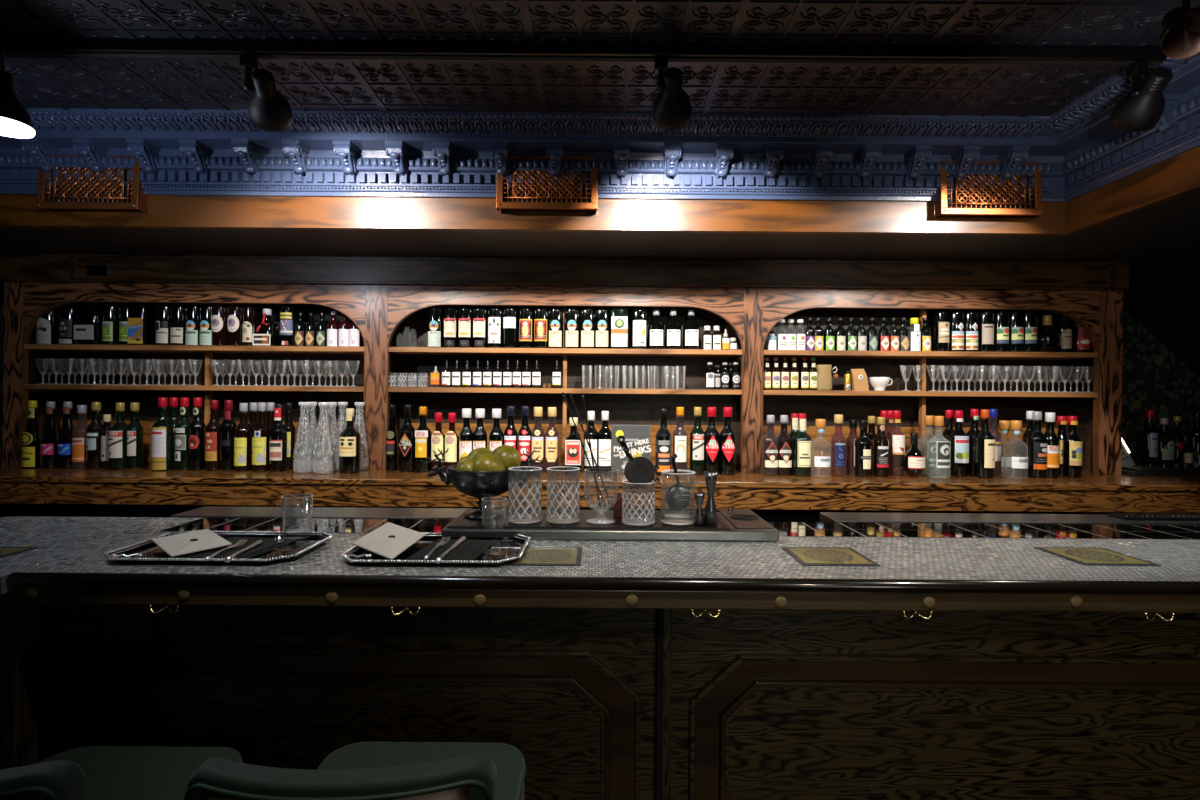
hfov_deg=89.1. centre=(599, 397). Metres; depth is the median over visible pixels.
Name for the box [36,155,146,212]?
vent grille
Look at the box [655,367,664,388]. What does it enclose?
glass
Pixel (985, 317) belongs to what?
liquor bottle
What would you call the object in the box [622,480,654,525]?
glass
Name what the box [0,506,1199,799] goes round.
bar counter
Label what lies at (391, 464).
liquor bottle
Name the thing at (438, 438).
liquor bottle
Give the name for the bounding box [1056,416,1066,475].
liquor bottle
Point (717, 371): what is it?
bottle
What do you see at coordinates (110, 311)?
liquor bottle
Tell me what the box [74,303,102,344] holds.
liquor bottle
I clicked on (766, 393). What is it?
shelf
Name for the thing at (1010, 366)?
cocktail glass
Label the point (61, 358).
cocktail glass
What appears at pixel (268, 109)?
track spotlight
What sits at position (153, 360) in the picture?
cocktail glass
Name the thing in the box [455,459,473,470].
citrus
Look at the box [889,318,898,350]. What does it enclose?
bottle
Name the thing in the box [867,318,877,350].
bottle
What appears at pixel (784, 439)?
liquor bottle
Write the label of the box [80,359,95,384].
cocktail glass
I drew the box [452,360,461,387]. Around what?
bottle
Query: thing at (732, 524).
station
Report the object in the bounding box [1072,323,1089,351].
liquor bottle
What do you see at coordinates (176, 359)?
cocktail glass
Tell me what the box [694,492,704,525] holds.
jigger
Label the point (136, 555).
tongs
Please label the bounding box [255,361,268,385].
cocktail glass
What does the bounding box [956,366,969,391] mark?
cocktail glass
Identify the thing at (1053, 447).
liquor bottle
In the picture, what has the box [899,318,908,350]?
bottle
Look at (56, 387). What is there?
shelf
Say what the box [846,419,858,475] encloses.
liquor bottle
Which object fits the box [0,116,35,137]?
diffuser
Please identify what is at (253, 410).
liquor bottle
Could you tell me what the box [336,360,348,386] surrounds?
cocktail glass
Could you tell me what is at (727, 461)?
liquor bottle
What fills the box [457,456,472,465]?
citrus
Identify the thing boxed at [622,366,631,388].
glass
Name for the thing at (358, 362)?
cocktail glass
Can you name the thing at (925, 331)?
bottle
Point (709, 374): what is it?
bottle
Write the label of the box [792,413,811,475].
liquor bottle
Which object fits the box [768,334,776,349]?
bottle
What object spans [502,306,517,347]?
liquor bottle
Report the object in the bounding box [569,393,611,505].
spoon
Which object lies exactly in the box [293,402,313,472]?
glass carafe
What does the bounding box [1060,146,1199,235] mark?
trim
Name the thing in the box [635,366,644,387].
glass
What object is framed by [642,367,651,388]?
glass
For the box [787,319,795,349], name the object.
bottle
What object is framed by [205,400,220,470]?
liquor bottle
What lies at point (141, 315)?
liquor bottle
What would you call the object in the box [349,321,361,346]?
bottle
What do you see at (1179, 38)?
track spotlight
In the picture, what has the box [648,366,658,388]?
glass
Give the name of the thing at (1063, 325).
liquor bottle
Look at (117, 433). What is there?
liquor bottle
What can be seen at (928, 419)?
liquor bottle
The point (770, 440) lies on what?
liquor bottle
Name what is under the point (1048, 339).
liquor bottle
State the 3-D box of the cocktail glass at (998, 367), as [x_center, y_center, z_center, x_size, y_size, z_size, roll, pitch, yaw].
[1.698,-0.083,2.635,0.055,0.112,0.055,0,0,10]
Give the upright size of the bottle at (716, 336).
0.106 m
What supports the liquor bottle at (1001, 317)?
on the shelving unit at (386, 298)
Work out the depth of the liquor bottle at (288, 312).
2.63 m
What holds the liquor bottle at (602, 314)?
on the shelving unit at (386, 298)
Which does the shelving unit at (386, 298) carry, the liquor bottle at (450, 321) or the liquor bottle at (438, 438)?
the liquor bottle at (450, 321)
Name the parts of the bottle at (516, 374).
bottle glass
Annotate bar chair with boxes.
[0,746,242,799]
[184,742,525,799]
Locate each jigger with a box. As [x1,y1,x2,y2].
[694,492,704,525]
[704,471,717,525]
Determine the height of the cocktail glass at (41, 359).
0.112 m
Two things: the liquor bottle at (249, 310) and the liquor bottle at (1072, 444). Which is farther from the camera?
the liquor bottle at (249, 310)
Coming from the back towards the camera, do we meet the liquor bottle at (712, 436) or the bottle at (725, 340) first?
the bottle at (725, 340)
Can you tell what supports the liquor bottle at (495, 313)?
on the shelving unit at (386, 298)
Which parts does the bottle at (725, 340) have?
bottle glass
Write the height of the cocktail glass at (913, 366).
0.112 m
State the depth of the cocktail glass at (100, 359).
2.63 m
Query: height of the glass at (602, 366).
0.100 m
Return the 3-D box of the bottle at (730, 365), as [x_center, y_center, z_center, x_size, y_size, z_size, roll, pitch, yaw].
[0.579,-0.095,2.702,0.031,0.120,0.031,0,0,0]
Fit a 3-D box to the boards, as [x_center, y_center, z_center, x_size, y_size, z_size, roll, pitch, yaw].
[2.465,0.314,2.605,0.460,0.030,0.110,0,0,0]
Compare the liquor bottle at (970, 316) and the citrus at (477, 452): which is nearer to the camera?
the citrus at (477, 452)
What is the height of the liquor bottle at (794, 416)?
0.251 m
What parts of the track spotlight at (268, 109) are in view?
arm, lamp shade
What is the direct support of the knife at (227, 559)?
on the cloth napkin at (268, 544)
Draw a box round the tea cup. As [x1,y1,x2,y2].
[869,377,892,390]
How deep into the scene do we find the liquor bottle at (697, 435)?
2.48 m
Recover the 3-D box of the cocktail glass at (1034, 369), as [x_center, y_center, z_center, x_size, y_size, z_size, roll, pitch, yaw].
[1.853,-0.081,2.635,0.055,0.112,0.055,0,0,-14]
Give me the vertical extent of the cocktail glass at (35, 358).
0.112 m
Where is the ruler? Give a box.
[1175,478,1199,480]
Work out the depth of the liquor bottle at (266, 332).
2.62 m
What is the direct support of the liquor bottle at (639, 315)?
on the shelving unit at (386, 298)
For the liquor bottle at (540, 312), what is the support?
on the shelving unit at (386, 298)
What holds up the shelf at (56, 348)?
attached to the shelving unit at (386, 298)
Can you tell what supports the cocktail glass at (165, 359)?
on the shelving unit at (386, 298)
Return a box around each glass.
[35,358,50,383]
[41,359,56,383]
[61,358,76,384]
[67,359,82,384]
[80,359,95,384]
[87,358,102,384]
[100,359,115,384]
[106,359,119,384]
[113,359,128,384]
[133,360,147,384]
[139,359,152,384]
[146,360,159,384]
[151,359,166,384]
[165,359,179,384]
[176,359,191,384]
[188,359,202,384]
[216,360,229,385]
[242,361,255,385]
[249,360,262,385]
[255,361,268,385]
[262,360,275,385]
[294,361,306,385]
[300,360,312,385]
[306,361,318,376]
[324,360,337,386]
[331,362,343,386]
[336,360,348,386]
[341,361,354,386]
[347,360,359,386]
[389,373,397,386]
[398,373,407,386]
[408,373,417,386]
[418,373,427,386]
[508,466,541,523]
[546,467,579,523]
[582,365,592,388]
[584,469,618,523]
[595,367,604,388]
[602,366,611,388]
[608,365,618,388]
[615,366,624,386]
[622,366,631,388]
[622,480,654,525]
[629,366,638,388]
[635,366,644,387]
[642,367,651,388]
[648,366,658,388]
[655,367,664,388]
[661,470,694,525]
[675,366,685,386]
[899,365,912,390]
[912,366,924,390]
[926,365,940,390]
[933,366,946,390]
[945,366,958,390]
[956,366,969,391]
[974,365,987,391]
[986,366,999,391]
[992,366,1005,391]
[999,366,1012,391]
[1010,366,1024,391]
[1022,366,1036,391]
[1028,367,1042,391]
[1041,367,1054,391]
[1045,366,1060,391]
[1058,366,1072,391]
[1069,366,1084,391]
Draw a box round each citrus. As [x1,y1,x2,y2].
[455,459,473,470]
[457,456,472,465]
[468,447,491,459]
[473,453,504,470]
[491,445,520,469]
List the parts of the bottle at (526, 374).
bottle glass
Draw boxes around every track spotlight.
[240,54,292,131]
[653,57,691,129]
[1110,61,1172,130]
[1159,0,1199,59]
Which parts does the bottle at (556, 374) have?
bottle glass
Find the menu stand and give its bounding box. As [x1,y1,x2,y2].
[1121,439,1142,468]
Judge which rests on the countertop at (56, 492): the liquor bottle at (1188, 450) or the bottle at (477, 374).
the liquor bottle at (1188, 450)
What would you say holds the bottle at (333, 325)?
on the shelving unit at (386, 298)
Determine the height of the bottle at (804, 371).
0.143 m
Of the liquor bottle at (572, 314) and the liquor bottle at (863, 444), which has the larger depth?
the liquor bottle at (572, 314)
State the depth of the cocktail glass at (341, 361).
2.70 m
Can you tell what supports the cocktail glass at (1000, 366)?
on the shelving unit at (386, 298)
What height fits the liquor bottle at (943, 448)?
0.248 m
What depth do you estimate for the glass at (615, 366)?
2.69 m
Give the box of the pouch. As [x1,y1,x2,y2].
[816,365,838,389]
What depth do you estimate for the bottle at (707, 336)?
2.64 m
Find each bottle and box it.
[21,400,41,468]
[36,308,58,343]
[40,401,58,468]
[58,303,78,343]
[58,401,73,468]
[72,405,87,468]
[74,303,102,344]
[86,402,103,468]
[101,414,110,468]
[102,303,119,344]
[108,402,127,469]
[119,303,131,344]
[127,402,143,468]
[128,303,153,344]
[151,397,173,470]
[156,303,171,344]
[168,397,178,468]
[170,303,186,344]
[175,397,190,469]
[185,303,200,344]
[189,397,205,469]
[199,304,212,345]
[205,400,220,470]
[211,304,227,345]
[220,400,236,470]
[227,304,243,345]
[234,403,251,470]
[242,304,256,345]
[249,402,257,429]
[252,308,279,345]
[252,402,270,471]
[266,402,274,427]
[269,404,286,471]
[280,304,296,345]
[284,402,295,469]
[295,313,305,345]
[305,313,315,345]
[316,313,326,345]
[327,311,338,346]
[338,314,349,346]
[339,408,359,473]
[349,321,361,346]
[385,404,397,471]
[398,404,414,471]
[414,406,431,471]
[427,306,443,346]
[430,366,440,386]
[431,412,444,469]
[442,360,451,386]
[443,306,457,346]
[444,413,458,470]
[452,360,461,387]
[458,306,472,347]
[459,408,472,459]
[462,359,471,387]
[472,306,487,347]
[473,360,482,387]
[473,409,486,449]
[483,360,492,387]
[487,306,502,347]
[489,409,503,451]
[493,360,502,387]
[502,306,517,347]
[503,360,511,387]
[504,406,517,449]
[512,360,521,387]
[518,306,533,347]
[518,406,531,472]
[522,360,531,387]
[531,407,544,472]
[532,360,541,387]
[534,306,547,347]
[545,407,558,473]
[548,306,563,347]
[552,360,561,387]
[564,306,579,347]
[565,417,581,474]
[580,307,594,348]
[583,411,597,473]
[595,307,609,348]
[598,411,611,473]
[610,307,627,348]
[631,307,647,348]
[648,309,663,348]
[655,408,671,474]
[665,309,680,348]
[672,407,687,473]
[683,309,699,348]
[689,407,704,474]
[702,326,711,348]
[705,362,713,389]
[705,407,719,473]
[712,326,720,349]
[714,365,719,389]
[719,407,735,474]
[720,362,729,389]
[721,329,729,349]
[728,363,732,389]
[730,338,737,348]
[731,362,740,389]
[762,415,777,475]
[763,357,770,389]
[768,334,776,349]
[771,357,779,389]
[777,415,791,475]
[778,319,786,349]
[780,357,788,389]
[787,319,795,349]
[789,357,797,389]
[789,413,797,438]
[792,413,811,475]
[797,319,805,349]
[800,357,808,389]
[804,318,814,349]
[809,357,816,389]
[811,419,830,476]
[814,318,823,349]
[824,318,834,349]
[831,414,845,475]
[835,318,845,350]
[846,318,856,350]
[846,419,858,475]
[855,420,871,476]
[856,318,866,350]
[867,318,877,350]
[867,416,875,450]
[872,417,888,476]
[878,318,888,350]
[880,410,886,435]
[886,410,892,437]
[888,410,904,475]
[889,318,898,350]
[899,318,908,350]
[903,432,924,477]
[910,318,920,350]
[918,415,939,474]
[919,318,930,350]
[927,416,950,478]
[934,309,949,350]
[940,410,953,474]
[948,410,968,476]
[949,309,963,350]
[963,310,977,351]
[966,409,979,475]
[974,409,994,478]
[978,310,993,351]
[989,409,1000,474]
[993,310,1008,351]
[997,420,1011,476]
[1004,420,1027,478]
[1008,310,1023,351]
[1022,310,1036,351]
[1022,411,1032,474]
[1026,411,1046,477]
[1037,315,1060,351]
[1044,412,1059,477]
[1055,314,1071,351]
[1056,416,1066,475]
[1062,416,1081,477]
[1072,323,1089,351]
[1142,410,1157,466]
[1158,418,1173,466]
[1172,416,1183,466]
[1182,436,1192,466]
[1187,413,1199,466]
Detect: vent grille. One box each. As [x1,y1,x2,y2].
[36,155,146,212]
[496,155,597,212]
[935,161,1042,218]
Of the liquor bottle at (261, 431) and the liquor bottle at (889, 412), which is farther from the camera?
the liquor bottle at (889, 412)
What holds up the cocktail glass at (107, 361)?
on the shelving unit at (386, 298)
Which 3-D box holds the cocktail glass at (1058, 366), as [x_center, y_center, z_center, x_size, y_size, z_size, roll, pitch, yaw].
[2.009,-0.080,2.635,0.055,0.112,0.055,0,0,-17]
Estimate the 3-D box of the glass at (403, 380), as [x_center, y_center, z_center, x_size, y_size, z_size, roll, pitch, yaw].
[-0.851,-0.078,2.635,0.042,0.062,0.042,0,0,9]
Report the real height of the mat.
0.012 m
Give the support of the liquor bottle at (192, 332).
on the shelving unit at (386, 298)
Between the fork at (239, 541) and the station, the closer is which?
the fork at (239, 541)
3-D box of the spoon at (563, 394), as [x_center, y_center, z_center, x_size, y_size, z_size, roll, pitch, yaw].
[-0.038,0.123,1.447,0.112,0.274,0.014,0,0,13]
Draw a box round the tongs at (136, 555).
[111,553,142,557]
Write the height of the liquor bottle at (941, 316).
0.285 m
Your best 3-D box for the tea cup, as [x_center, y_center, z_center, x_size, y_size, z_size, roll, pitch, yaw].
[1.210,-0.060,2.639,0.084,0.059,0.082,0,0,43]
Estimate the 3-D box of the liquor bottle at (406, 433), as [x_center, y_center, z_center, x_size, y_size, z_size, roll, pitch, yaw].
[-0.798,0.165,2.530,0.070,0.277,0.071,0,0,0]
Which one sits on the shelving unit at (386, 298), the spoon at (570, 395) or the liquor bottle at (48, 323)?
the liquor bottle at (48, 323)
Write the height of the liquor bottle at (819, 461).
0.232 m
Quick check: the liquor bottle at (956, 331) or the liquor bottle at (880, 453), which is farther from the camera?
the liquor bottle at (956, 331)
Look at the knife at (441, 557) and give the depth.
1.22 m
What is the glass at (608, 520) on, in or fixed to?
on the station
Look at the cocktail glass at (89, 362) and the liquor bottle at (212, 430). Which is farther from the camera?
the cocktail glass at (89, 362)
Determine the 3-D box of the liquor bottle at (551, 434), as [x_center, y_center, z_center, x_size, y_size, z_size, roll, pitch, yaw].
[-0.198,0.173,2.515,0.058,0.271,0.059,0,0,0]
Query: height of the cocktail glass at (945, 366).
0.112 m
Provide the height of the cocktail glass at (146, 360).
0.112 m
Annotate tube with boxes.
[844,371,850,390]
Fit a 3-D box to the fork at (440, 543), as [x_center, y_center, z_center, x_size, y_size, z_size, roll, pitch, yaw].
[-0.332,0.305,1.241,0.018,0.011,0.168,0,0,0]
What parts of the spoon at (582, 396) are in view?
handle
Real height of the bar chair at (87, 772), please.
0.997 m
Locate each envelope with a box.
[151,529,231,556]
[352,522,425,559]
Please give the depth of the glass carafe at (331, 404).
2.52 m
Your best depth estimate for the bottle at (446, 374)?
2.63 m
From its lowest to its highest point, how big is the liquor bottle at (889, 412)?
0.267 m
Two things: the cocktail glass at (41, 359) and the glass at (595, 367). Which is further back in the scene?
the cocktail glass at (41, 359)
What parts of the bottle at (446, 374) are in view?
bottle glass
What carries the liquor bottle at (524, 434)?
on the countertop at (56, 492)
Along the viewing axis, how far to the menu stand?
2.75 m
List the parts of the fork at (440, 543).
handle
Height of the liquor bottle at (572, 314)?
0.285 m
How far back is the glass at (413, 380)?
2.63 m
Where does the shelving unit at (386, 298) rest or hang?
on the countertop at (56, 492)
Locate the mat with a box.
[1107,513,1199,520]
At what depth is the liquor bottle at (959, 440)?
2.49 m
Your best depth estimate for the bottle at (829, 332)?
2.64 m
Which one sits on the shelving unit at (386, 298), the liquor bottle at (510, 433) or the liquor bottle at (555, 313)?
the liquor bottle at (555, 313)
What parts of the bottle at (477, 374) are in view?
bottle glass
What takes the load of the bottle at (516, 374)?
on the shelving unit at (386, 298)
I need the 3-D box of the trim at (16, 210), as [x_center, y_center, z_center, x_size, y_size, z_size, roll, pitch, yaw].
[-0.786,-0.646,2.142,4.818,0.108,0.030,0,0,0]
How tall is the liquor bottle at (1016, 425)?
0.232 m
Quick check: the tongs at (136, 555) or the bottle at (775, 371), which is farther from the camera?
the bottle at (775, 371)
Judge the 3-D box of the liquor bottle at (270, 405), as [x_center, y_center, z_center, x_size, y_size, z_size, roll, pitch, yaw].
[-1.399,0.159,2.590,0.059,0.280,0.060,0,0,0]
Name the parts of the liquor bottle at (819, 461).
bottle glass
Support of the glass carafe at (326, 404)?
on the countertop at (56, 492)
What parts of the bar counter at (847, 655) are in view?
corner post, foot rail post, moulding, rope moulding, field panel, moulding, panel, post, moulding, moulding, rope moulding, field panel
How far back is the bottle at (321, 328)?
2.64 m
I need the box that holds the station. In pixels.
[442,507,778,541]
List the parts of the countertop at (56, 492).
panel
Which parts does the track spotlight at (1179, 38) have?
arm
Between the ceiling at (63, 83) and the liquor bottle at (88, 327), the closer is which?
the ceiling at (63, 83)
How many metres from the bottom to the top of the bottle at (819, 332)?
0.145 m
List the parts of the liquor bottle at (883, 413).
bottle glass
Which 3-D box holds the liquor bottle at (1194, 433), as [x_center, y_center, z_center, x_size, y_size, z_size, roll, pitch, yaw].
[2.799,0.201,2.860,0.070,0.262,0.071,0,0,0]
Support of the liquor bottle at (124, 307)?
on the shelving unit at (386, 298)
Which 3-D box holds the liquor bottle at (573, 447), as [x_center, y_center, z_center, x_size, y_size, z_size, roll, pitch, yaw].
[-0.108,0.194,2.492,0.070,0.230,0.070,0,0,0]
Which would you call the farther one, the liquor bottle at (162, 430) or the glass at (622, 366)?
the glass at (622, 366)
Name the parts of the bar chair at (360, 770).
seat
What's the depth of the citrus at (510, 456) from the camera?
1.48 m
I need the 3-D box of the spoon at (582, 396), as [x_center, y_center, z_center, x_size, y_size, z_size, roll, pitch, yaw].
[-0.022,0.124,1.447,0.055,0.269,0.014,0,0,29]
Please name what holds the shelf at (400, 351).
attached to the shelving unit at (386, 298)
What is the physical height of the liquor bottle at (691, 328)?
0.177 m
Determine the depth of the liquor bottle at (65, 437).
2.53 m
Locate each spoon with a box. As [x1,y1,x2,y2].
[562,392,606,508]
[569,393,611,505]
[581,394,600,506]
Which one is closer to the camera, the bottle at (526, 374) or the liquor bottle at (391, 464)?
the liquor bottle at (391, 464)
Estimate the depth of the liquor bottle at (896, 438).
2.50 m
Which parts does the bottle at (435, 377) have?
bottle glass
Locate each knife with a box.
[224,540,262,562]
[436,536,465,563]
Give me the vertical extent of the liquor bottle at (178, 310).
0.285 m
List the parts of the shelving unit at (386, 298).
panel, header frame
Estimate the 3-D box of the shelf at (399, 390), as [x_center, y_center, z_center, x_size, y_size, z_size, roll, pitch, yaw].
[-0.149,-0.031,2.684,1.512,0.021,0.161,0,0,0]
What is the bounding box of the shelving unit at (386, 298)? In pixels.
[0,254,1128,474]
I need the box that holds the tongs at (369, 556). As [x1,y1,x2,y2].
[342,554,371,559]
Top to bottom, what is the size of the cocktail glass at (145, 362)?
0.112 m
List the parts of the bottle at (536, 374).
bottle glass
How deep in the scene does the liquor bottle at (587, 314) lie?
2.63 m
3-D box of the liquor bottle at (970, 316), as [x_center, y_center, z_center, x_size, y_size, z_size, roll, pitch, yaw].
[1.609,-0.341,2.655,0.062,0.285,0.063,0,0,0]
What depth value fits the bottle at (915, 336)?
2.63 m
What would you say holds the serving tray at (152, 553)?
on the bar counter at (847, 655)
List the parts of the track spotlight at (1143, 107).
arm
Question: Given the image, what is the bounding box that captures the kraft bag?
[851,369,868,390]
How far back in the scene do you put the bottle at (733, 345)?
2.64 m
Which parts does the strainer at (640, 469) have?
handle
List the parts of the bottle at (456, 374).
bottle glass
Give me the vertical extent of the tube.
0.087 m
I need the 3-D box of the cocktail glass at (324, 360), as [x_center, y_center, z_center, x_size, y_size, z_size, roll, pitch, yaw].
[-1.162,-0.105,2.635,0.055,0.112,0.055,0,0,-21]
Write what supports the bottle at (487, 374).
on the shelving unit at (386, 298)
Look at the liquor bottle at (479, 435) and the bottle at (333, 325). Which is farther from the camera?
the bottle at (333, 325)
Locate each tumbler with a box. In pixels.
[281,494,312,539]
[482,497,506,527]
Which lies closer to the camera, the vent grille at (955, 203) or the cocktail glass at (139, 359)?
the vent grille at (955, 203)
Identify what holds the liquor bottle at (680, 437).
on the countertop at (56, 492)
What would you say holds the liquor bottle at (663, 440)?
on the countertop at (56, 492)
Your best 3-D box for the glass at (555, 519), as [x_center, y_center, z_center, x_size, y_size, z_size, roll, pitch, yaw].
[-0.086,0.229,1.440,0.079,0.125,0.079,0,0,-14]
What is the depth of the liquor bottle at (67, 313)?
2.62 m
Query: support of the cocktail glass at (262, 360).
on the shelving unit at (386, 298)
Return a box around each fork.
[205,539,247,558]
[424,537,449,560]
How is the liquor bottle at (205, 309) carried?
on the shelving unit at (386, 298)
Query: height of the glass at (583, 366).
0.100 m
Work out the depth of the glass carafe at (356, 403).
2.57 m
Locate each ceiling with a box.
[0,0,1199,116]
[0,190,1199,277]
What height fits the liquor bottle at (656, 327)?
0.176 m
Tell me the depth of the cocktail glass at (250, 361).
2.64 m
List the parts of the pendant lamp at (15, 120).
cord, lamp shade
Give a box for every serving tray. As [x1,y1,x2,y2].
[104,530,332,564]
[340,532,530,566]
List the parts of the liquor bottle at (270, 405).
bottle glass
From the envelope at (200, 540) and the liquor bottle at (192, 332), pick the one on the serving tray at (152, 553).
the envelope at (200, 540)
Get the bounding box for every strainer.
[617,435,659,486]
[665,454,690,511]
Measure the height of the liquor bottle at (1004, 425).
0.230 m
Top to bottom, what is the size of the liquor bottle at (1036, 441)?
0.269 m
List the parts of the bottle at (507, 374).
bottle glass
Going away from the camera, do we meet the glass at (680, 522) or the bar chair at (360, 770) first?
the bar chair at (360, 770)
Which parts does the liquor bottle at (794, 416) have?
bottle glass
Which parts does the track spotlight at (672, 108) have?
arm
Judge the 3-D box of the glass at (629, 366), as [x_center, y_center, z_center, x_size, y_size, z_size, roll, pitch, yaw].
[0.151,-0.089,2.700,0.047,0.100,0.047,0,0,-30]
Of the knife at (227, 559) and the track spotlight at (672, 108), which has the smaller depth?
the knife at (227, 559)
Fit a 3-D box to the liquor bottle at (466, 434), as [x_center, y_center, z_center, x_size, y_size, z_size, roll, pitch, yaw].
[-0.549,0.174,2.507,0.060,0.262,0.060,0,0,0]
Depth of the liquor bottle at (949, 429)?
2.56 m
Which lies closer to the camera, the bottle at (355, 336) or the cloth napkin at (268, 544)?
the cloth napkin at (268, 544)
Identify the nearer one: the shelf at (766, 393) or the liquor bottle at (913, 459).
the liquor bottle at (913, 459)
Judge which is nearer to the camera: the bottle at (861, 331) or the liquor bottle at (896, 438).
the liquor bottle at (896, 438)
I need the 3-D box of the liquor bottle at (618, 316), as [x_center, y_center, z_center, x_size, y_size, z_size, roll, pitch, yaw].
[0.084,-0.353,2.655,0.076,0.285,0.077,0,0,0]
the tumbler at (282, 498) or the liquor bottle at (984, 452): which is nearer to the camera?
the tumbler at (282, 498)
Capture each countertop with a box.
[0,455,1199,521]
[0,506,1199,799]
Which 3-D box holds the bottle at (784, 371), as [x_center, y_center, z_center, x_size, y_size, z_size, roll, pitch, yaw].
[0.802,-0.105,2.650,0.038,0.142,0.039,0,0,0]
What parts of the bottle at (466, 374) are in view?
bottle glass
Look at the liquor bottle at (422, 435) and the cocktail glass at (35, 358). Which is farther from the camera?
the cocktail glass at (35, 358)
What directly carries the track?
attached to the ceiling at (63, 83)
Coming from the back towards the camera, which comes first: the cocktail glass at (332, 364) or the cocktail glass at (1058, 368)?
the cocktail glass at (332, 364)
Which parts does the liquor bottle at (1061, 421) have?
bottle glass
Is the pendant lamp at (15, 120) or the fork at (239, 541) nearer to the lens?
the fork at (239, 541)
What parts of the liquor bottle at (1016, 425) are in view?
bottle glass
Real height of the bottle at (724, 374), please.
0.118 m
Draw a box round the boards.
[1121,467,1199,476]
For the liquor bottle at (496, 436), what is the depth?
2.49 m
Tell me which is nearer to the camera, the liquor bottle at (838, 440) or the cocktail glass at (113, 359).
the liquor bottle at (838, 440)
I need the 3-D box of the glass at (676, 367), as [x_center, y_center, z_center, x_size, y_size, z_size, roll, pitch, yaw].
[0.348,-0.087,2.635,0.047,0.100,0.047,0,0,-44]
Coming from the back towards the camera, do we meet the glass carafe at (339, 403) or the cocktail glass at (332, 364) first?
the cocktail glass at (332, 364)
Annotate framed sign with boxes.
[611,425,650,473]
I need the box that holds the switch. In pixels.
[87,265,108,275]
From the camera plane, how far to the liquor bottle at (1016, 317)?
2.63 m
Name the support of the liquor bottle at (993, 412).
on the countertop at (56, 492)
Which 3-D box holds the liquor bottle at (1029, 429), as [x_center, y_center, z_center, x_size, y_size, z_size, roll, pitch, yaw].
[1.812,0.190,2.567,0.059,0.270,0.060,0,0,0]
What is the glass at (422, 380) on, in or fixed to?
on the shelving unit at (386, 298)
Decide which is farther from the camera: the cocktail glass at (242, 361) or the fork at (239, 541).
the cocktail glass at (242, 361)
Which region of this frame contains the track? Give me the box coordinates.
[0,37,1167,66]
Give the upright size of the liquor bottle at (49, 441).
0.277 m
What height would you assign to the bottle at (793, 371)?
0.143 m
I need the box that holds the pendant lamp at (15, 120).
[0,16,35,137]
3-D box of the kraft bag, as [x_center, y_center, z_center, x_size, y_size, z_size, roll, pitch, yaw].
[1.125,-0.079,2.650,0.072,0.096,0.037,0,0,0]
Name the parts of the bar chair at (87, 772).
backrest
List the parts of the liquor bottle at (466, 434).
bottle glass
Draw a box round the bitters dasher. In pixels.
[613,493,622,518]
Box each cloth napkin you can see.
[170,537,295,558]
[406,539,494,560]
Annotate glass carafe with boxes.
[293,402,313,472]
[301,402,321,470]
[313,402,333,473]
[321,402,338,470]
[333,402,347,468]
[354,402,368,469]
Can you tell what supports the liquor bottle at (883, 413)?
on the countertop at (56, 492)
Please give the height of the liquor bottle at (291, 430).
0.281 m
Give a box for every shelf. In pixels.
[24,344,363,353]
[24,384,363,391]
[388,387,741,394]
[389,347,741,356]
[763,390,1096,396]
[764,350,1097,359]
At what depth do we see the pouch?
2.63 m
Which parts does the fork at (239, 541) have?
handle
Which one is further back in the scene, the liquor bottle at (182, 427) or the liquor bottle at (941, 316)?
the liquor bottle at (941, 316)
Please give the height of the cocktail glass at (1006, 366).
0.112 m
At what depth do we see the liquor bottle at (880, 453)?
2.47 m
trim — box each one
[0,53,1199,202]
[0,194,1064,235]
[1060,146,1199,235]
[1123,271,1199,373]
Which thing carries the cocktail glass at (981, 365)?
on the shelving unit at (386, 298)
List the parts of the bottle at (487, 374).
bottle glass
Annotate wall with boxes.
[0,288,1199,463]
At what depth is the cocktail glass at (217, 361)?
2.69 m
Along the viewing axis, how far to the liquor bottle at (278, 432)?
2.48 m
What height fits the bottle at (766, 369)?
0.142 m
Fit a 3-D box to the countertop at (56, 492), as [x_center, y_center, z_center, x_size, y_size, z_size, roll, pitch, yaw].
[0.093,0.881,2.662,6.560,1.140,0.765,0,0,0]
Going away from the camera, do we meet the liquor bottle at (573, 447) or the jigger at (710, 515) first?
the jigger at (710, 515)
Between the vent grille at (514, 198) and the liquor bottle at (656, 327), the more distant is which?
the liquor bottle at (656, 327)
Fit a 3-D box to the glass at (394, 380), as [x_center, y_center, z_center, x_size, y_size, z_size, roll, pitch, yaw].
[-0.894,-0.078,2.635,0.042,0.062,0.042,0,0,11]
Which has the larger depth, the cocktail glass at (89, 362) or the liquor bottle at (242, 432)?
the cocktail glass at (89, 362)
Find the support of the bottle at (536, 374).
on the shelving unit at (386, 298)
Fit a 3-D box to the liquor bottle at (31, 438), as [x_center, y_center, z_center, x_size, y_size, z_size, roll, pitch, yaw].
[-2.368,0.151,2.545,0.065,0.281,0.065,0,0,0]
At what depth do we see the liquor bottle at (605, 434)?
2.49 m
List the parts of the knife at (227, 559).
handle, blade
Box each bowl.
[420,448,545,519]
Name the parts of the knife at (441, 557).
handle, blade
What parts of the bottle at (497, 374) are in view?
bottle glass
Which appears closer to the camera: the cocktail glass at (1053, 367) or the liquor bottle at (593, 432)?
the liquor bottle at (593, 432)
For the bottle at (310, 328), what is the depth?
2.64 m
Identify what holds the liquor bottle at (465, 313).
on the shelving unit at (386, 298)
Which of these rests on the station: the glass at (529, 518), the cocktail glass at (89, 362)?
the glass at (529, 518)

